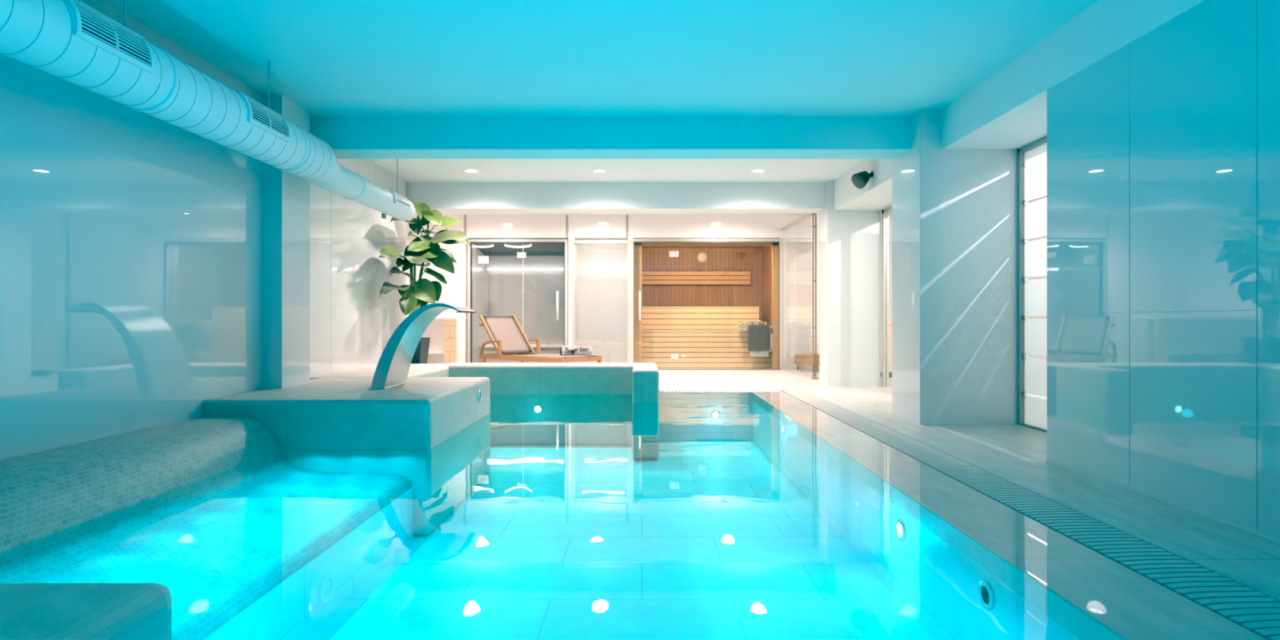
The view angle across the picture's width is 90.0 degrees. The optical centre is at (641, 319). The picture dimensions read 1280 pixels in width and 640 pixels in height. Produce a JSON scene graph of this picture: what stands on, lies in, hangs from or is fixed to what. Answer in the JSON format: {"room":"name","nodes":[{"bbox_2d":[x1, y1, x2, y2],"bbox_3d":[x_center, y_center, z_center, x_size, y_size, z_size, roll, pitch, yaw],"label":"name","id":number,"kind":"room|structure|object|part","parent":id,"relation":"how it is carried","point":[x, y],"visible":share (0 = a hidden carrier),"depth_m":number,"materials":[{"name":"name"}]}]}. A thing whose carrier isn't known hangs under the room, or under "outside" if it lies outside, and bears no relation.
{"room":"spa","nodes":[
{"label":"spa","id":0,"kind":"room"},
{"bbox_2d":[0,582,171,639],"bbox_3d":[-1.965,1.157,-0.235,1.010,0.685,4.530,0,0,0],"label":"slab","id":1,"kind":"object","parent":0,"point":[28,611],"visible":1,"depth_m":1.84,"materials":[{"name":"stone"}]},
{"bbox_2d":[0,0,263,460],"bbox_3d":[-3.154,0.000,1.265,0.251,3.600,7.730,0,0,0],"label":"wall","id":2,"kind":"structure","parent":0,"point":[131,241],"depth_m":3.67,"materials":[{"name":"grey paint"}]},
{"bbox_2d":[0,415,412,639],"bbox_3d":[-2.305,0.917,0.925,1.450,0.505,7.050,0,0,0],"label":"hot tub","id":3,"kind":"object","parent":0,"point":[211,510],"visible":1,"depth_m":3.08,"materials":[{"name":"tile"}]},
{"bbox_2d":[263,94,310,388],"bbox_3d":[-3.083,-0.450,5.345,0.395,2.700,0.430,0,0,0],"label":"pillar","id":4,"kind":"structure","parent":0,"point":[286,196],"depth_m":5.19,"materials":[{"name":"white paint"}]},
{"bbox_2d":[202,487,413,639],"bbox_3d":[-1.590,1.327,0.925,0.020,0.345,7.050,0,0,0],"label":"wall","id":5,"kind":"structure","parent":0,"point":[292,610],"depth_m":3.15,"materials":[{"name":"tile"}]},
{"bbox_2d":[318,573,334,605],"bbox_3d":[-1.574,1.350,3.200,0.012,0.150,0.150,0,0,0],"label":"light","id":6,"kind":"object","parent":5,"relation":"attached to","point":[326,587],"visible":1,"depth_m":3.19,"materials":[{"name":"white plastic"}]},
{"bbox_2d":[392,504,402,527],"bbox_3d":[-1.574,1.270,4.130,0.012,0.140,0.140,0,0,0],"label":"pool light","id":7,"kind":"object","parent":5,"relation":"attached to","point":[397,517],"visible":1,"depth_m":4.12,"materials":[{"name":"white glass"}]},
{"bbox_2d":[202,377,489,535],"bbox_3d":[-2.270,1.028,5.300,1.620,0.945,1.780,0,0,0],"label":"platform slab","id":8,"kind":"object","parent":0,"point":[433,433],"visible":0.69,"depth_m":4.41,"materials":[{"name":"tile"}]},
{"bbox_2d":[368,302,475,389],"bbox_3d":[-1.811,0.212,5.335,0.738,0.685,0.494,0,0,0],"label":"spout","id":9,"kind":"object","parent":8,"relation":"on","point":[393,367],"visible":1,"depth_m":5.17,"materials":[{"name":"silver metal"}]},
{"bbox_3d":[-2.112,0.552,5.335,0.134,0.006,0.494,0,0,0],"label":"plate","id":10,"kind":"part","parent":9,"relation":"part of","materials":[{"name":"silver metal"}]},
{"bbox_2d":[477,390,481,402],"bbox_3d":[-1.454,0.690,5.750,0.012,0.110,0.110,0,0,0],"label":"jet","id":11,"kind":"object","parent":8,"relation":"attached to","point":[479,395],"visible":1,"depth_m":5.72,"materials":[{"name":"silver metal"}]},
{"bbox_2d":[310,159,405,377],"bbox_3d":[-3.304,-0.030,6.875,0.251,3.660,3.490,0,0,0],"label":"wall","id":12,"kind":"structure","parent":0,"point":[351,326],"depth_m":7.03,"materials":[{"name":"white"}]},
{"bbox_2d":[310,364,448,379],"bbox_3d":[-2.750,1.028,7.075,0.900,0.945,1.950,0,0,0],"label":"deck slab","id":13,"kind":"object","parent":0,"point":[415,370],"visible":0.09,"depth_m":6.92,"materials":[{"name":"tile"}]},
{"bbox_2d":[378,202,470,364],"bbox_3d":[-2.691,-0.302,7.914,0.958,2.404,1.603,0,0,0],"label":"potted plant","id":14,"kind":"object","parent":13,"relation":"on","point":[423,249],"visible":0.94,"depth_m":8.20,"materials":[{"name":"green plant"}]},
{"bbox_3d":[-2.995,0.570,8.350,0.350,0.660,0.350,0,0,0],"label":"planter","id":15,"kind":"part","parent":14,"relation":"part of","materials":[{"name":"grey"}]},
{"bbox_2d":[466,239,484,362],"bbox_3d":[-3.125,-0.270,12.115,0.050,2.340,1.210,0,0,0],"label":"wall","id":16,"kind":"structure","parent":0,"point":[477,269],"depth_m":12.04,"materials":[{"name":"white paint"}]},
{"bbox_2d":[468,238,568,255],"bbox_3d":[-2.210,-1.373,12.055,1.880,0.235,1.130,0,0,0],"label":"ceiling","id":17,"kind":"structure","parent":0,"point":[499,249],"depth_m":12.16,"materials":[{"name":"paint"}]},
{"bbox_2d":[474,244,493,247],"bbox_3d":[-2.950,-1.362,11.839,0.442,0.061,0.113,0,0,0],"label":"light","id":18,"kind":"object","parent":17,"relation":"attached to","point":[491,245],"visible":0.87,"depth_m":11.86,"materials":[{"name":"grey plastic"}]},
{"bbox_2d":[504,243,531,248],"bbox_3d":[-2.280,-1.363,11.838,0.500,0.066,0.141,0,0,0],"label":"light","id":19,"kind":"object","parent":17,"relation":"attached to","point":[505,245],"visible":0.99,"depth_m":11.86,"materials":[{"name":"grey plastic"}]},
{"bbox_2d":[442,362,658,459],"bbox_3d":[-1.108,1.020,7.435,2.584,0.959,1.230,0,0,0],"label":"wall","id":20,"kind":"structure","parent":0,"point":[637,426],"depth_m":7.63,"materials":[{"name":"tile"}]},
{"bbox_2d":[532,406,542,414],"bbox_3d":[-1.240,1.070,7.622,0.125,0.125,0.016,0,0,0],"label":"pool light","id":21,"kind":"object","parent":20,"relation":"attached to","point":[536,410],"visible":0.83,"depth_m":7.62,"materials":[{"name":"silver metal"}]},
{"bbox_2d":[484,246,626,362],"bbox_3d":[-1.650,-0.270,12.670,2.920,2.340,0.100,0,0,0],"label":"wall","id":22,"kind":"structure","parent":0,"point":[503,289],"depth_m":12.62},
{"bbox_2d":[487,267,564,271],"bbox_3d":[-2.290,-0.985,12.591,1.520,0.060,0.059,0,0,0],"label":"linear light","id":23,"kind":"object","parent":22,"relation":"attached to","point":[488,268],"visible":0.9,"depth_m":12.57,"materials":[{"name":"grey"}]},
{"bbox_2d":[583,267,626,271],"bbox_3d":[-0.695,-0.985,12.591,0.890,0.060,0.059,0,0,0],"label":"linear light","id":24,"kind":"object","parent":22,"relation":"attached to","point":[584,268],"visible":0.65,"depth_m":12.57,"materials":[{"name":"grey"}]},
{"bbox_2d":[575,244,578,362],"bbox_3d":[-1.275,-0.270,12.115,0.050,2.340,1.210,0,0,0],"label":"wall","id":25,"kind":"structure","parent":0,"point":[576,245],"depth_m":12.27,"materials":[{"name":"white paint"}]},
{"bbox_2d":[405,214,796,369],"bbox_3d":[-0.925,-0.480,11.448,7.350,2.760,0.124,0,0,0],"label":"wall","id":26,"kind":"structure","parent":0,"point":[571,227],"depth_m":11.39,"materials":[{"name":"white paint"}]},
{"bbox_2d":[467,239,568,362],"bbox_3d":[-2.210,-0.263,11.396,1.780,2.325,0.108,0,0,0],"label":"door","id":27,"kind":"structure","parent":26,"relation":"in","point":[565,242],"depth_m":11.37,"materials":[{"name":"clear glass"}]},
{"bbox_2d":[478,256,488,263],"bbox_3d":[-2.826,-1.062,11.416,0.185,0.135,0.008,0,0,0],"label":"door sign","id":28,"kind":"object","parent":27,"relation":"attached to","point":[482,260],"visible":1,"depth_m":11.41,"materials":[{"name":"grey paper"}]},
{"bbox_2d":[516,252,525,257],"bbox_3d":[-2.147,-1.147,11.416,0.160,0.100,0.008,0,0,0],"label":"door sign","id":29,"kind":"object","parent":27,"relation":"attached to","point":[519,255],"visible":1,"depth_m":11.41,"materials":[{"name":"grey paper"}]},
{"bbox_3d":[-1.500,-0.240,11.386,0.036,0.520,0.088,0,0,0],"label":"handle","id":30,"kind":"part","parent":27,"relation":"part of","materials":[{"name":"silver metal"}]},
{"bbox_2d":[571,240,631,362],"bbox_3d":[-0.725,-0.253,11.410,1.050,2.305,0.080,0,0,0],"label":"window","id":31,"kind":"structure","parent":26,"relation":"in","point":[574,242],"depth_m":11.37,"materials":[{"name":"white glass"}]},
{"bbox_2d":[634,242,777,368],"bbox_3d":[1.150,-0.280,11.565,2.640,2.360,0.090,0,0,0],"label":"trim","id":32,"kind":"structure","parent":26,"relation":"attached to","point":[637,246],"depth_m":11.52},
{"bbox_2d":[631,238,782,369],"bbox_3d":[1.150,-0.268,11.396,2.700,2.335,0.108,0,0,0],"label":"door frame","id":33,"kind":"structure","parent":26,"relation":"in","point":[780,241],"depth_m":11.37,"materials":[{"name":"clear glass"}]},
{"bbox_3d":[-0.035,-0.240,11.386,0.036,0.520,0.088,0,0,0],"label":"handle","id":34,"kind":"part","parent":33,"relation":"part of","materials":[{"name":"silver metal"}]},
{"bbox_2d":[669,251,678,257],"bbox_3d":[0.571,-1.165,11.416,0.165,0.100,0.008,0,0,0],"label":"door sign","id":35,"kind":"object","parent":33,"relation":"attached to","point":[672,254],"visible":1,"depth_m":11.41,"materials":[{"name":"grey paper"}]},
{"bbox_2d":[671,354,678,359],"bbox_3d":[0.582,0.662,11.416,0.130,0.085,0.008,0,0,0],"label":"door sign","id":36,"kind":"object","parent":33,"relation":"attached to","point":[673,356],"visible":1,"depth_m":11.41,"materials":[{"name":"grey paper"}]},
{"bbox_2d":[737,319,773,356],"bbox_3d":[2.091,0.341,11.684,0.648,0.678,0.298,0,0,0],"label":"heater","id":37,"kind":"object","parent":26,"relation":"attached to","point":[742,324],"visible":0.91,"depth_m":11.62,"materials":[{"name":"silver metal"}]},
{"bbox_3d":[2.067,0.155,11.682,0.585,0.110,0.295,0,0,0],"label":"guard rail","id":38,"kind":"part","parent":37,"relation":"part of","materials":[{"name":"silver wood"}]},
{"bbox_3d":[2.140,0.600,11.660,0.320,0.160,0.120,0,0,0],"label":"panel","id":39,"kind":"part","parent":37,"relation":"part of","materials":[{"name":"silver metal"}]},
{"bbox_3d":[2.260,0.360,11.725,0.280,0.480,0.210,0,0,0],"label":"casing","id":40,"kind":"part","parent":37,"relation":"part of","materials":[{"name":"silver metal"}]},
{"bbox_2d":[105,0,1097,116],"bbox_3d":[0.110,-1.950,1.550,6.780,0.300,8.300,0,0,0],"label":"ceiling","id":41,"kind":"structure","parent":0,"point":[330,58],"depth_m":4.27,"materials":[{"name":"blue paint"}]},
{"bbox_2d":[0,0,414,220],"bbox_3d":[-2.616,-1.448,2.267,0.364,0.825,9.537,0,0,0],"label":"ventilation duct","id":42,"kind":"object","parent":41,"relation":"hanging from","point":[71,41],"visible":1,"depth_m":3.33,"materials":[{"name":"grey metal"}]},
{"bbox_2d":[66,0,155,74],"bbox_3d":[-2.475,-1.323,2.980,0.081,0.192,0.440,0,0,0],"label":"grille","id":43,"kind":"object","parent":42,"relation":"attached to","point":[89,27],"depth_m":2.95,"materials":[{"name":"white metal"}]},
{"bbox_3d":[-2.600,-1.617,3.220,0.009,0.366,0.010,0,0,0],"label":"hanger rod","id":44,"kind":"part","parent":42,"relation":"part of","materials":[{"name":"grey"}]},
{"bbox_2d":[237,91,291,142],"bbox_3d":[-2.475,-1.323,4.210,0.081,0.192,0.460,0,0,0],"label":"grille","id":45,"kind":"object","parent":42,"relation":"attached to","point":[260,118],"depth_m":4.17,"materials":[{"name":"white metal"}]},
{"bbox_3d":[-2.600,-1.617,4.460,0.009,0.366,0.010,0,0,0],"label":"hanger rod","id":46,"kind":"part","parent":42,"relation":"part of","materials":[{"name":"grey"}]},
{"bbox_3d":[-2.580,-1.581,6.750,0.009,0.557,0.010,0,0,0],"label":"hanger rod","id":47,"kind":"part","parent":42,"relation":"part of","materials":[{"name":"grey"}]},
{"bbox_2d":[390,190,410,210],"bbox_3d":[-2.498,-1.231,6.630,0.060,0.136,0.420,0,0,0],"label":"grille","id":48,"kind":"object","parent":42,"relation":"attached to","point":[401,202],"depth_m":6.58,"materials":[{"name":"white metal"}]},
{"bbox_2d":[310,116,911,159],"bbox_3d":[-0.430,-1.800,5.850,5.700,0.580,0.340,0,0,0],"label":"beam","id":49,"kind":"structure","parent":0,"point":[348,137],"depth_m":5.68,"materials":[{"name":"blue paint"}]},
{"bbox_2d":[405,182,825,213],"bbox_3d":[-1.050,-1.795,8.865,7.100,0.590,0.370,0,0,0],"label":"beam","id":50,"kind":"structure","parent":0,"point":[442,197],"depth_m":8.68,"materials":[{"name":"white paint"}]},
{"bbox_2d":[304,440,934,639],"bbox_3d":[-0.620,1.550,2.850,5.360,0.100,10.900,0,0,0],"label":"floor","id":51,"kind":"structure","parent":0,"point":[700,540],"depth_m":3.93,"materials":[{"name":"tile"}]},
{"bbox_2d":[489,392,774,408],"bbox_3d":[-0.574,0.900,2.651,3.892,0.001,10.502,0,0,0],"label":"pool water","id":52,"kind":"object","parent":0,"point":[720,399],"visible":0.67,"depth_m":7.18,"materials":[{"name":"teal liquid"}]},
{"bbox_2d":[574,238,765,248],"bbox_3d":[0.585,-1.480,12.320,3.770,0.080,1.660,0,0,0],"label":"ceiling","id":53,"kind":"structure","parent":0,"point":[642,246],"depth_m":12.76,"materials":[{"name":"paint"}]},
{"bbox_2d":[641,248,762,321],"bbox_3d":[1.150,-0.280,13.190,2.640,2.360,0.080,0,0,0],"label":"wall","id":54,"kind":"structure","parent":0,"point":[750,260],"depth_m":13.15,"materials":[{"name":"brown wood"}]},
{"bbox_2d":[641,270,750,284],"bbox_3d":[1.040,-0.850,13.114,2.360,0.300,0.069,0,0,0],"label":"backrest","id":55,"kind":"object","parent":54,"relation":"attached to","point":[657,279],"visible":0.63,"depth_m":13.08,"materials":[{"name":"brown wood"}]},
{"bbox_2d":[696,251,707,262],"bbox_3d":[1.234,-1.274,13.130,0.244,0.244,0.040,0,0,0],"label":"thermometer","id":56,"kind":"object","parent":54,"relation":"attached to","point":[701,256],"visible":1,"depth_m":13.12,"materials":[{"name":"white"}]},
{"bbox_2d":[658,405,752,440],"bbox_3d":[-0.180,1.202,7.901,4.440,0.596,0.001,0,0,0],"label":"wall","id":57,"kind":"structure","parent":0,"point":[676,423],"depth_m":7.90,"materials":[{"name":"tile"}]},
{"bbox_2d":[710,409,720,420],"bbox_3d":[0.910,1.180,7.892,0.125,0.125,0.016,0,0,0],"label":"pool light","id":58,"kind":"object","parent":57,"relation":"attached to","point":[715,415],"visible":1,"depth_m":7.89,"materials":[{"name":"silver metal"}]},
{"bbox_2d":[368,155,1046,215],"bbox_3d":[0.800,-1.975,4.545,10.800,0.250,14.290,0,0,0],"label":"ceiling","id":59,"kind":"structure","parent":0,"point":[408,170],"depth_m":8.02,"materials":[{"name":"white paint"}]},
{"bbox_2d":[463,168,479,173],"bbox_3d":[-2.130,-1.857,8.000,0.195,0.010,0.195,0,0,0],"label":"recessed light","id":60,"kind":"object","parent":59,"relation":"in","point":[472,171],"visible":1,"depth_m":8.00,"materials":[{"name":"white ceramic"}]},
{"bbox_2d":[591,168,607,173],"bbox_3d":[-0.530,-1.857,8.000,0.195,0.010,0.195,0,0,0],"label":"recessed light","id":61,"kind":"object","parent":59,"relation":"in","point":[598,171],"visible":1,"depth_m":8.00,"materials":[{"name":"white ceramic"}]},
{"bbox_2d":[750,168,765,173],"bbox_3d":[1.450,-1.857,8.000,0.195,0.010,0.195,0,0,0],"label":"recessed light","id":62,"kind":"object","parent":59,"relation":"in","point":[755,171],"visible":1,"depth_m":8.00,"materials":[{"name":"white ceramic"}]},
{"bbox_2d":[762,245,772,325],"bbox_3d":[2.500,-0.280,12.330,0.060,2.360,1.640,0,0,0],"label":"wall","id":63,"kind":"structure","parent":0,"point":[767,250],"depth_m":12.56,"materials":[{"name":"brown wood"}]},
{"bbox_2d":[819,180,880,386],"bbox_3d":[2.842,-0.480,8.760,0.715,2.760,0.380,0,0,0],"label":"pillar","id":64,"kind":"structure","parent":0,"point":[850,241],"depth_m":8.57,"materials":[{"name":"white"}]},
{"bbox_2d":[752,406,1078,639],"bbox_3d":[1.395,1.245,2.650,0.050,0.510,10.500,0,0,0],"label":"wall","id":65,"kind":"structure","parent":0,"point":[934,581],"depth_m":3.30,"materials":[{"name":"tile"}]},
{"bbox_2d":[782,424,785,434],"bbox_3d":[1.362,1.060,6.170,0.016,0.100,0.100,0,0,0],"label":"pool light","id":66,"kind":"object","parent":65,"relation":"attached to","point":[783,425],"visible":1,"depth_m":6.15,"materials":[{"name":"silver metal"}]},
{"bbox_2d":[895,518,906,542],"bbox_3d":[1.362,1.113,3.380,0.016,0.120,0.120,0,0,0],"label":"pool light","id":67,"kind":"object","parent":65,"relation":"attached to","point":[900,531],"visible":1,"depth_m":3.36,"materials":[{"name":"silver metal"}]},
{"bbox_2d":[977,580,995,610],"bbox_3d":[1.364,1.095,2.540,0.012,0.110,0.110,0,0,0],"label":"fitting","id":68,"kind":"object","parent":65,"relation":"attached to","point":[985,592],"visible":1,"depth_m":2.53,"materials":[{"name":"silver metal"}]},
{"bbox_2d":[796,195,1046,369],"bbox_3d":[4.475,-0.550,4.700,3.450,3.100,14.600,0,0,0],"label":"wall","id":69,"kind":"structure","parent":0,"point":[804,228],"depth_m":11.39,"materials":[{"name":"white paint"}]},
{"bbox_2d":[892,109,1017,424],"bbox_3d":[2.843,-0.450,5.799,0.914,2.700,0.622,0,0,0],"label":"pillar","id":70,"kind":"structure","parent":0,"point":[954,211],"depth_m":5.49,"materials":[{"name":"white"}]},
{"bbox_2d":[881,205,892,386],"bbox_3d":[3.245,-0.280,7.340,0.070,2.360,2.460,0,0,0],"label":"door","id":71,"kind":"structure","parent":70,"relation":"attached to","point":[885,213],"depth_m":8.50,"materials":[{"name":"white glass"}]},
{"bbox_2d":[657,368,1279,599],"bbox_3d":[0.700,0.960,5.400,10.600,0.120,16.000,0,0,0],"label":"floor","id":72,"kind":"structure","parent":0,"point":[1016,454],"depth_m":3.71,"materials":[{"name":"tile"}]},
{"bbox_2d":[405,316,466,364],"bbox_3d":[-3.675,0.427,10.275,1.550,0.945,0.550,0,0,0],"label":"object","id":73,"kind":"structure","parent":72,"relation":"on","point":[442,331],"depth_m":10.34,"materials":[{"name":"white"}]},
{"bbox_3d":[-3.810,0.450,10.300,1.280,0.900,0.480,0,0,0],"label":"panel","id":74,"kind":"part","parent":73,"relation":"part of","materials":[{"name":"white"}]},
{"bbox_2d":[405,316,466,319],"bbox_3d":[-3.675,-0.022,10.275,1.550,0.045,0.550,0,0,0],"label":"countertop","id":75,"kind":"structure","parent":73,"relation":"on","point":[437,317],"depth_m":10.00,"materials":[{"name":"white"}]},
{"bbox_2d":[428,350,444,353],"bbox_3d":[-3.810,0.522,10.280,1.280,0.035,0.440,0,0,0],"label":"shelf","id":76,"kind":"object","parent":73,"relation":"attached to","point":[429,351],"depth_m":10.08,"materials":[{"name":"white"}]},
{"bbox_3d":[-2.995,0.450,10.030,0.190,0.900,0.060,0,0,0],"label":"panel","id":77,"kind":"part","parent":73,"relation":"part of","materials":[{"name":"brown wood"}]},
{"bbox_2d":[480,344,564,362],"bbox_3d":[-2.210,0.695,12.409,1.760,0.410,0.419,0,0,0],"label":"bench","id":78,"kind":"object","parent":72,"relation":"on","point":[488,348],"visible":0.3,"depth_m":12.26,"materials":[{"name":"white"}]},
{"bbox_3d":[-2.210,0.515,12.409,1.760,0.050,0.419,0,0,0],"label":"seat","id":79,"kind":"part","parent":78,"relation":"part of","materials":[{"name":"white"}]},
{"bbox_2d":[479,315,601,362],"bbox_3d":[-1.688,0.418,10.270,2.081,0.987,0.896,0,0,40],"label":"sun lounger","id":80,"kind":"object","parent":72,"relation":"on","point":[510,342],"visible":0.74,"depth_m":10.58,"materials":[{"name":"brown wood"}]},
{"bbox_3d":[-2.619,0.752,10.529,0.176,0.318,0.045,0,0,40],"label":"leg","id":81,"kind":"part","parent":80,"relation":"part of","materials":[{"name":"brown wood"}]},
{"bbox_3d":[-2.466,0.474,10.394,0.538,0.273,0.045,0,0,40],"label":"armrest","id":82,"kind":"part","parent":80,"relation":"part of","materials":[{"name":"brown wood"}]},
{"bbox_3d":[-2.267,0.257,10.756,0.568,0.665,0.725,0,0,40],"label":"backrest frame","id":83,"kind":"part","parent":80,"relation":"part of","materials":[{"name":"beige fabric"}]},
{"bbox_3d":[-1.946,0.474,11.015,0.538,0.273,0.045,0,0,40],"label":"armrest","id":84,"kind":"part","parent":80,"relation":"part of","materials":[{"name":"brown wood"}]},
{"bbox_3d":[-1.657,0.605,10.244,2.000,0.075,0.835,0,0,40],"label":"frame","id":85,"kind":"part","parent":80,"relation":"part of","materials":[{"name":"brown wood"}]},
{"bbox_2d":[560,345,592,355],"bbox_3d":[-1.000,0.474,9.750,0.474,0.146,0.155,0,0,-22],"label":"rolled towel","id":86,"kind":"object","parent":80,"relation":"on","point":[578,349],"visible":1,"depth_m":9.70,"materials":[{"name":"grey fabric"}]},
{"bbox_2d":[641,306,759,329],"bbox_3d":[1.055,0.327,12.695,2.430,1.146,0.598,0,0,0],"label":"bench","id":87,"kind":"object","parent":72,"relation":"on","point":[652,317],"visible":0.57,"depth_m":12.40,"materials":[{"name":"brown wood"}]},
{"bbox_2d":[641,329,772,368],"bbox_3d":[1.150,0.554,12.095,2.620,0.691,0.498,0,0,0],"label":"bench","id":88,"kind":"object","parent":72,"relation":"on","point":[695,348],"visible":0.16,"depth_m":11.85,"materials":[{"name":"brown wood"}]},
{"bbox_2d":[658,390,781,392],"bbox_3d":[0.975,0.939,7.995,1.570,0.082,0.187,0,0,0],"label":"overflow grating","id":89,"kind":"object","parent":72,"relation":"in","point":[660,391],"visible":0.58,"depth_m":7.98,"materials":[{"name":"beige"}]},
{"bbox_2d":[781,213,818,378],"bbox_3d":[2.569,-0.365,10.495,0.101,2.530,1.736,0,0,-3],"label":"glass screen","id":90,"kind":"object","parent":72,"relation":"on","point":[809,215],"visible":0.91,"depth_m":9.66,"materials":[{"name":"grey"}]},
{"bbox_3d":[2.542,0.885,10.510,0.030,0.030,1.702,0,0,-3],"label":"rail","id":91,"kind":"part","parent":90,"relation":"part of","materials":[{"name":"grey"}]},
{"bbox_3d":[2.542,-1.600,10.510,0.050,0.050,1.702,0,0,-3],"label":"rail","id":92,"kind":"part","parent":90,"relation":"part of","materials":[{"name":"grey"}]},
{"bbox_3d":[2.612,-0.365,9.660,0.095,2.530,0.060,0,0,0],"label":"post","id":93,"kind":"part","parent":90,"relation":"part of","materials":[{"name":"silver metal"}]},
{"bbox_2d":[794,353,819,372],"bbox_3d":[2.865,0.750,11.075,0.370,0.300,0.350,0,0,0],"label":"wooden stool","id":94,"kind":"object","parent":72,"relation":"on","point":[801,359],"visible":0.73,"depth_m":10.90,"materials":[{"name":"brown wood"}]},
{"bbox_2d":[880,321,892,377],"bbox_3d":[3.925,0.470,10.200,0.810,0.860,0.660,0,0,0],"label":"door handle","id":95,"kind":"object","parent":72,"relation":"on","point":[890,322],"visible":0.03,"depth_m":9.90,"materials":[{"name":"metal"}]},
{"bbox_2d":[782,390,1279,639],"bbox_3d":[1.904,0.939,4.490,0.280,0.082,7.180,0,0,0],"label":"overflow grating","id":96,"kind":"object","parent":72,"relation":"in","point":[1258,611],"visible":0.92,"depth_m":2.63,"materials":[{"name":"black"}]},
{"bbox_2d":[752,391,1267,639],"bbox_3d":[1.560,0.949,2.650,0.405,0.102,10.500,0,0,0],"label":"pool edge","id":97,"kind":"object","parent":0,"point":[1089,594],"visible":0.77,"depth_m":2.50,"materials":[{"name":"tile"}]},
{"bbox_2d":[834,0,1204,210],"bbox_3d":[3.038,-1.660,2.990,0.925,0.400,11.180,0,0,0],"label":"soffit beam","id":98,"kind":"structure","parent":0,"point":[1007,109],"depth_m":4.42,"materials":[{"name":"white paint"}]},
{"bbox_2d":[851,170,873,188],"bbox_3d":[2.461,-1.558,7.143,0.232,0.198,0.186,0,0,0],"label":"wall speaker","id":99,"kind":"object","parent":98,"relation":"attached to","point":[860,180],"visible":1,"depth_m":7.09,"materials":[{"name":"black plastic"}]},
{"bbox_2d":[851,173,865,188],"bbox_3d":[2.413,-1.541,7.143,0.136,0.163,0.186,0,0,0],"label":"grille","id":100,"kind":"object","parent":99,"relation":"attached to","point":[858,180],"depth_m":7.08,"materials":[{"name":"black metal"}]},
{"bbox_2d":[1046,0,1279,539],"bbox_3d":[2.997,-0.230,0.735,0.846,2.460,6.670,0,0,0],"label":"wall","id":101,"kind":"structure","parent":0,"point":[1163,151],"depth_m":3.10,"materials":[{"name":"teal paint"}]},
{"bbox_2d":[1017,136,1046,431],"bbox_3d":[3.250,-0.280,4.780,0.060,2.361,1.420,0,0,0],"label":"window","id":102,"kind":"structure","parent":101,"relation":"in","point":[1032,177],"depth_m":5.34,"materials":[{"name":"grey glass"}]},
{"bbox_2d":[1045,458,1279,542],"bbox_3d":[2.573,0.894,0.735,0.008,0.012,6.670,0,0,0],"label":"baseboard","id":103,"kind":"structure","parent":101,"relation":"attached to","point":[1246,529],"depth_m":3.08,"materials":[{"name":"grey"}]}
]}

